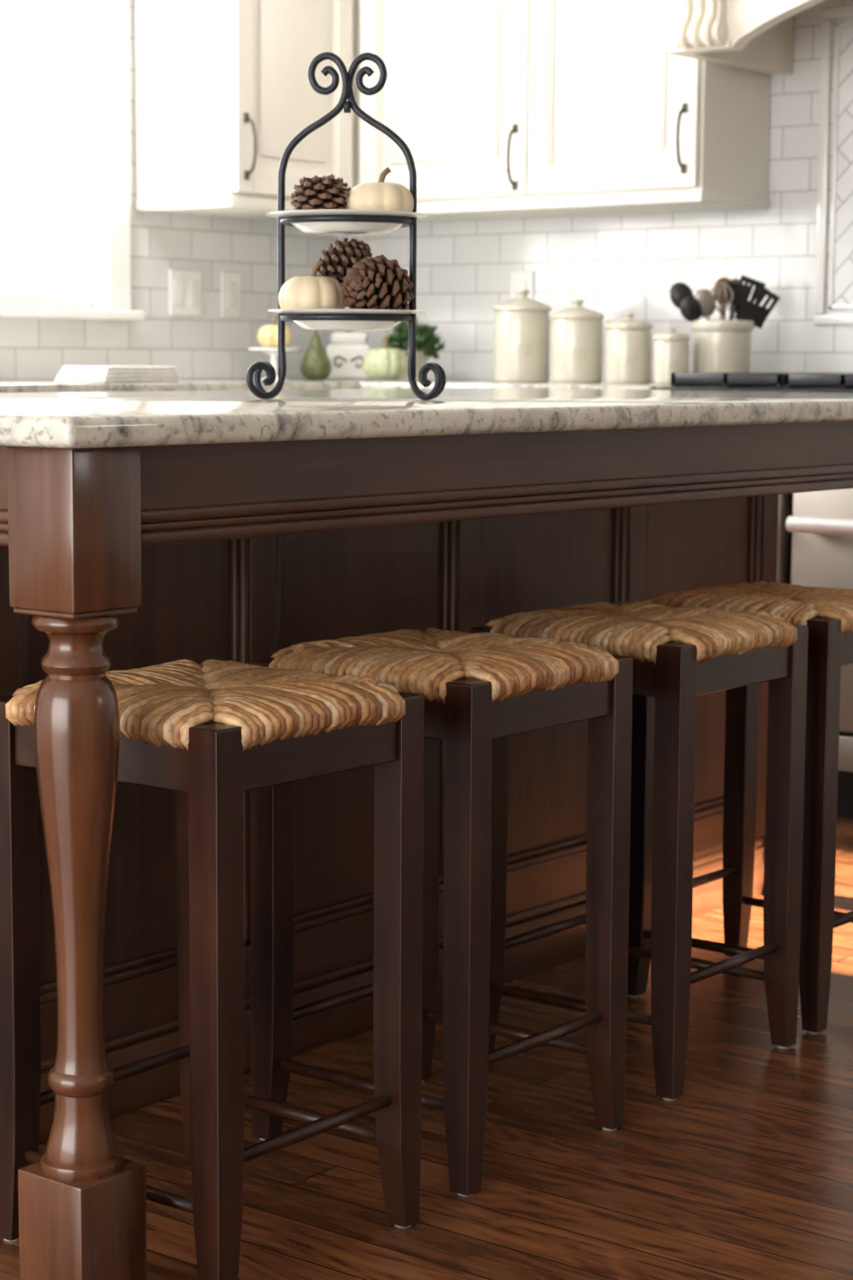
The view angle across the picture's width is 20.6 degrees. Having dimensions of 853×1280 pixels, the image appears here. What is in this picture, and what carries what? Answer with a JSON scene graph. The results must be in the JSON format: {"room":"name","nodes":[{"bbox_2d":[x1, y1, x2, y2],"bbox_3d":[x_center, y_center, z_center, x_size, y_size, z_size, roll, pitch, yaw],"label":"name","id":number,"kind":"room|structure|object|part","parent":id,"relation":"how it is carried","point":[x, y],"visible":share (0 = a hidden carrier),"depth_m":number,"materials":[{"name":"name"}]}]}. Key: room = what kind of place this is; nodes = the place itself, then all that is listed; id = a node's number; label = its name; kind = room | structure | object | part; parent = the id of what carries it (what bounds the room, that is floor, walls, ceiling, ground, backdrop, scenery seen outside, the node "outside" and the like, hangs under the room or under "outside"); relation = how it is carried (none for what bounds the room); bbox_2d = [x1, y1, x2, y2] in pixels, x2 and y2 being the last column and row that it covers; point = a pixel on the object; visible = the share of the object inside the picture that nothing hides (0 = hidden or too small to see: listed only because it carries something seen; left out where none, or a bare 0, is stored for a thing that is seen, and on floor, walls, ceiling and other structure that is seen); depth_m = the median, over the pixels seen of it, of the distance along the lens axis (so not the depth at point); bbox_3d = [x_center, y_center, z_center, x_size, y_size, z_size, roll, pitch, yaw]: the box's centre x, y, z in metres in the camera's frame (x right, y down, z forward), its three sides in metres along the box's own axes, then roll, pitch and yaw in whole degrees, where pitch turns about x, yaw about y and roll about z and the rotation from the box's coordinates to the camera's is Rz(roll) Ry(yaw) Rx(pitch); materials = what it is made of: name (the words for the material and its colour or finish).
{"room":"kitchen","nodes":[
{"label":"kitchen","id":0,"kind":"room"},
{"bbox_2d":[0,0,336,379],"bbox_3d":[-2.646,-0.853,3.680,0.120,2.750,7.850,6,9,38],"label":"wall","id":1,"kind":"structure","parent":0,"point":[210,345],"depth_m":6.11,"materials":[{"name":"tile"}]},
{"bbox_2d":[0,0,93,309],"bbox_3d":[-1.452,-1.423,5.147,0.050,1.350,1.920,6,9,38],"label":"window","id":2,"kind":"structure","parent":1,"relation":"in","point":[79,295],"depth_m":5.89,"materials":[{"name":"white paint"}]},
{"bbox_2d":[0,0,144,320],"bbox_3d":[-1.396,-1.445,5.101,0.080,1.455,2.120,6,9,38],"label":"trim","id":3,"kind":"structure","parent":1,"relation":"attached to","point":[115,49],"depth_m":5.90,"materials":[{"name":"white paint"}]},
{"bbox_2d":[169,269,201,316],"bbox_3d":[-0.631,-0.910,6.163,0.009,0.120,0.120,6,9,38],"label":"switch plate","id":4,"kind":"object","parent":1,"relation":"attached to","point":[184,286],"visible":1,"depth_m":6.16,"materials":[{"name":"white paint"}]},
{"bbox_2d":[174,279,198,306],"bbox_3d":[-0.629,-0.910,6.162,0.004,0.068,0.094,6,9,38],"label":"receptacle","id":5,"kind":"object","parent":4,"relation":"attached to","point":[186,291],"depth_m":6.16,"materials":[{"name":"white plastic"}]},
{"bbox_2d":[221,271,240,317],"bbox_3d":[-0.523,-0.926,6.300,0.009,0.120,0.075,6,9,38],"label":"wall outlet","id":6,"kind":"object","parent":1,"relation":"attached to","point":[230,281],"visible":1,"depth_m":6.29,"materials":[{"name":"white paint"}]},
{"bbox_2d":[227,282,236,307],"bbox_3d":[-0.521,-0.925,6.298,0.004,0.068,0.034,6,9,38],"label":"receptacle","id":7,"kind":"object","parent":6,"relation":"attached to","point":[231,286],"depth_m":6.30,"materials":[{"name":"white plastic"}]},
{"bbox_2d":[133,0,356,220],"bbox_3d":[-0.441,-1.721,5.995,0.381,1.248,0.487,6,9,38],"label":"upper cabinet","id":8,"kind":"object","parent":1,"relation":"attached to","point":[222,88],"visible":0.85,"depth_m":5.88,"materials":[{"name":"white wood"}]},
{"bbox_2d":[0,815,852,1279],"bbox_3d":[0.088,0.832,1.643,7.240,0.080,8.030,6,9,38],"label":"floor","id":9,"kind":"structure","parent":0,"point":[747,1174],"depth_m":2.87,"materials":[{"name":"brown wood"}]},
{"bbox_2d":[0,379,359,392],"bbox_3d":[-1.323,-0.067,4.865,0.632,0.925,3.035,6,9,38],"label":"countertop","id":10,"kind":"structure","parent":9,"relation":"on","point":[5,385],"depth_m":5.28,"materials":[{"name":"stone"}]},
{"bbox_2d":[55,366,180,382],"bbox_3d":[-0.699,-0.604,5.337,0.140,0.036,0.300,4,8,28],"label":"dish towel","id":11,"kind":"object","parent":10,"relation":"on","point":[71,373],"visible":1,"depth_m":5.24,"materials":[{"name":"fabric"}]},
{"bbox_2d":[0,658,423,1279],"bbox_3d":[-0.243,0.355,2.619,0.362,0.633,0.354,6,9,38],"label":"counter stool","id":12,"kind":"object","parent":9,"relation":"on","point":[211,732],"visible":0.86,"depth_m":2.55,"materials":[{"name":"brown wood"}]},
{"bbox_3d":[-0.242,0.065,2.584,0.360,0.049,0.352,6,9,38],"label":"rush seat","id":13,"kind":"part","parent":12,"relation":"part of","materials":[{"name":"beige wicker"}]},
{"bbox_2d":[0,387,852,1279],"bbox_3d":[-0.074,0.100,3.533,1.180,0.925,2.360,6,9,38],"label":"kitchen island","id":14,"kind":"object","parent":9,"relation":"on","point":[138,530],"visible":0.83,"depth_m":3.07,"materials":[{"name":"wood"}]},
{"bbox_3d":[-0.349,0.255,2.358,0.086,0.571,0.086,6,9,38],"label":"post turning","id":15,"kind":"part","parent":14,"relation":"part of","materials":[{"name":"brown wood"}]},
{"bbox_2d":[245,51,446,400],"bbox_3d":[-0.107,-0.554,3.157,0.260,0.459,0.218,1,7,6],"label":"plate stand","id":16,"kind":"object","parent":14,"relation":"on","point":[377,292],"visible":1,"depth_m":3.13,"materials":[{"name":"metal"}]},
{"bbox_3d":[-0.149,-0.496,3.160,0.021,0.033,0.013,-2,7,-17],"label":"pumpkin stem","id":17,"kind":"part","parent":16,"relation":"part of","materials":[{"name":"beige plant"}]},
{"bbox_3d":[-0.058,-0.618,3.146,0.021,0.030,0.013,-2,7,-17],"label":"pumpkin stem","id":18,"kind":"part","parent":16,"relation":"part of","materials":[{"name":"brown plant"}]},
{"bbox_3d":[-0.048,0.082,3.485,0.017,0.628,2.116,6,9,38],"label":"panel moulding","id":19,"kind":"part","parent":14,"relation":"part of","materials":[{"name":"brown wood"}]},
{"bbox_3d":[-0.271,0.457,3.706,0.614,0.172,2.240,6,9,38],"label":"moulding","id":20,"kind":"part","parent":14,"relation":"part of","materials":[{"name":"brown wood"}]},
{"bbox_2d":[249,627,633,1196],"bbox_3d":[0.018,0.315,2.960,0.360,0.633,0.353,6,9,38],"label":"counter stool","id":21,"kind":"object","parent":9,"relation":"on","point":[477,689],"visible":0.9,"depth_m":2.91,"materials":[{"name":"brown wood"}]},
{"bbox_3d":[0.020,0.025,2.926,0.360,0.049,0.353,6,9,38],"label":"rush seat","id":22,"kind":"part","parent":21,"relation":"part of","materials":[{"name":"beige wicker"}]},
{"bbox_2d":[216,378,723,389],"bbox_3d":[0.119,-0.196,6.019,1.472,0.925,0.652,6,9,38],"label":"base cabinet","id":23,"kind":"object","parent":9,"relation":"on","point":[371,383],"visible":0.02,"depth_m":5.60,"materials":[{"name":"stone"}]},
{"bbox_2d":[248,316,300,380],"bbox_3d":[-0.391,-0.749,6.037,0.134,0.164,0.134,6,9,38],"label":"cake stand","id":24,"kind":"object","parent":23,"relation":"on","point":[268,335],"visible":0.77,"depth_m":6.01,"materials":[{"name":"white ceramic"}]},
{"bbox_3d":[-0.389,-0.815,6.033,0.013,0.032,0.021,2,7,15],"label":"gourd stem","id":25,"kind":"part","parent":24,"relation":"part of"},
{"bbox_2d":[300,329,331,380],"bbox_3d":[-0.290,-0.752,6.149,0.078,0.144,0.078,-3,8,-29],"label":"pear","id":26,"kind":"object","parent":23,"relation":"on","point":[315,363],"visible":0.91,"depth_m":6.13,"materials":[{"name":"green food"}]},
{"bbox_2d":[325,330,371,379],"bbox_3d":[-0.207,-0.767,6.285,0.177,0.142,0.063,0,7,0],"label":"jar","id":27,"kind":"object","parent":23,"relation":"on","point":[346,353],"visible":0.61,"depth_m":6.26,"materials":[{"name":"white ceramic"}]},
{"bbox_2d":[362,336,407,379],"bbox_3d":[-0.107,-0.734,6.109,0.116,0.111,0.120,6,9,38],"label":"pumpkin","id":28,"kind":"object","parent":23,"relation":"on","point":[385,362],"visible":0.99,"depth_m":6.07,"materials":[{"name":"food"}]},
{"bbox_3d":[-0.106,-0.768,6.110,0.014,0.043,0.023,2,7,15],"label":"fruit stem","id":29,"kind":"part","parent":28,"relation":"part of","materials":[{"name":"beige plant"}]},
{"bbox_2d":[382,318,445,380],"bbox_3d":[-0.034,-0.775,6.238,0.165,0.171,0.167,6,9,38],"label":"greenery","id":30,"kind":"object","parent":23,"relation":"on","point":[426,343],"visible":0.77,"depth_m":6.21,"materials":[{"name":"green plant"}]},
{"bbox_3d":[-0.033,-0.730,6.243,0.086,0.080,0.086,6,9,38],"label":"pot","id":31,"kind":"part","parent":30,"relation":"part of","materials":[{"name":"beige ceramic"}]},
{"bbox_2d":[492,289,552,382],"bbox_3d":[0.240,-0.766,5.921,0.149,0.232,0.149,6,9,38],"label":"ceramic canister","id":32,"kind":"object","parent":23,"relation":"on","point":[522,329],"visible":0.98,"depth_m":5.87,"materials":[{"name":"white ceramic"}]},
{"bbox_3d":[0.241,-0.854,5.911,0.149,0.055,0.149,6,9,38],"label":"lid","id":33,"kind":"part","parent":32,"relation":"part of","materials":[{"name":"beige ceramic"}]},
{"bbox_2d":[550,299,604,383],"bbox_3d":[0.373,-0.740,5.820,0.134,0.205,0.134,6,9,38],"label":"ceramic canister","id":34,"kind":"object","parent":23,"relation":"on","point":[577,331],"visible":1,"depth_m":5.77,"materials":[{"name":"white ceramic"}]},
{"bbox_3d":[0.373,-0.817,5.811,0.134,0.049,0.134,6,9,38],"label":"lid","id":35,"kind":"part","parent":34,"relation":"part of","materials":[{"name":"beige ceramic"}]},
{"bbox_2d":[604,312,653,384],"bbox_3d":[0.492,-0.711,5.729,0.118,0.172,0.118,6,9,38],"label":"ceramic canister","id":36,"kind":"object","parent":23,"relation":"on","point":[628,340],"visible":0.99,"depth_m":5.68,"materials":[{"name":"white ceramic"}]},
{"bbox_3d":[0.493,-0.776,5.721,0.118,0.041,0.118,6,9,38],"label":"lid","id":37,"kind":"part","parent":36,"relation":"part of","materials":[{"name":"beige ceramic"}]},
{"bbox_2d":[652,327,689,384],"bbox_3d":[0.586,-0.681,5.633,0.088,0.136,0.088,6,9,38],"label":"ceramic canister","id":38,"kind":"object","parent":23,"relation":"on","point":[671,349],"visible":0.91,"depth_m":5.60,"materials":[{"name":"white ceramic"}]},
{"bbox_3d":[0.587,-0.733,5.627,0.088,0.032,0.088,6,9,38],"label":"lid","id":39,"kind":"part","parent":38,"relation":"part of","materials":[{"name":"beige ceramic"}]},
{"bbox_2d":[669,274,780,372],"bbox_3d":[0.720,-0.751,5.689,0.205,0.263,0.184,6,9,38],"label":"utensil crock","id":40,"kind":"object","parent":23,"relation":"on","point":[722,345],"visible":0.9,"depth_m":5.65,"materials":[{"name":"beige ceramic"}]},
{"bbox_2d":[470,600,808,1101],"bbox_3d":[0.298,0.273,3.325,0.363,0.633,0.353,6,9,38],"label":"counter stool","id":41,"kind":"object","parent":9,"relation":"on","point":[680,655],"visible":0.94,"depth_m":3.22,"materials":[{"name":"brown wood"}]},
{"bbox_3d":[0.300,-0.016,3.290,0.361,0.050,0.352,6,9,38],"label":"rush seat","id":42,"kind":"part","parent":41,"relation":"part of","materials":[{"name":"beige wicker"}]},
{"bbox_2d":[627,581,852,1034],"bbox_3d":[0.544,0.237,3.639,0.360,0.634,0.352,6,9,38],"label":"counter stool","id":43,"kind":"object","parent":9,"relation":"on","point":[827,613],"visible":0.82,"depth_m":3.54,"materials":[{"name":"brown wood"}]},
{"bbox_3d":[0.545,-0.052,3.605,0.360,0.051,0.352,6,9,38],"label":"rush seat","id":44,"kind":"part","parent":43,"relation":"part of","materials":[{"name":"beige wicker"}]},
{"bbox_2d":[665,372,852,818],"bbox_3d":[1.150,-0.099,5.137,1.225,0.955,0.747,6,9,38],"label":"stainless steel range","id":45,"kind":"object","parent":9,"relation":"on","point":[815,540],"visible":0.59,"depth_m":5.01,"materials":[{"name":"silver metal"}]},
{"bbox_2d":[776,488,852,771],"bbox_3d":[0.954,-0.101,4.885,1.217,0.785,0.112,6,9,38],"label":"oven","id":46,"kind":"object","parent":45,"relation":"in","point":[815,540],"depth_m":4.98,"materials":[{"name":"silver metal"}]},
{"bbox_2d":[336,0,852,382],"bbox_3d":[2.515,-0.924,4.546,6.940,2.750,0.120,6,9,38],"label":"wall","id":47,"kind":"structure","parent":0,"point":[617,265],"depth_m":5.97,"materials":[{"name":"tile"}]},
{"bbox_2d":[510,271,534,299],"bbox_3d":[0.253,-0.919,6.246,0.075,0.120,0.009,6,9,38],"label":"wall outlet","id":48,"kind":"object","parent":47,"relation":"attached to","point":[519,279],"visible":0.51,"depth_m":6.24,"materials":[{"name":"white paint"}]},
{"bbox_2d":[516,281,527,297],"bbox_3d":[0.252,-0.919,6.244,0.034,0.068,0.004,6,9,38],"label":"receptacle","id":49,"kind":"object","parent":48,"relation":"attached to","point":[520,285],"depth_m":6.24,"materials":[{"name":"white plastic"}]},
{"bbox_2d":[355,0,771,222],"bbox_3d":[0.189,-1.715,5.977,1.397,1.248,0.361,6,9,38],"label":"upper cabinet","id":50,"kind":"object","parent":47,"relation":"attached to","point":[503,109],"visible":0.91,"depth_m":5.76,"materials":[{"name":"white wood"}]},
{"bbox_2d":[665,0,825,75],"bbox_3d":[1.216,-1.826,4.987,1.405,1.076,0.624,6,9,38],"label":"range hood","id":51,"kind":"object","parent":47,"relation":"attached to","point":[757,35],"visible":1,"depth_m":5.23,"materials":[{"name":"beige paint"}]},
{"bbox_2d":[814,5,852,324],"bbox_3d":[1.396,-1.095,5.323,1.140,0.750,0.014,6,9,38],"label":"insert","id":52,"kind":"object","parent":47,"relation":"attached to","point":[841,286],"visible":1,"depth_m":5.64,"materials":[{"name":"white ceramic"}]}
]}

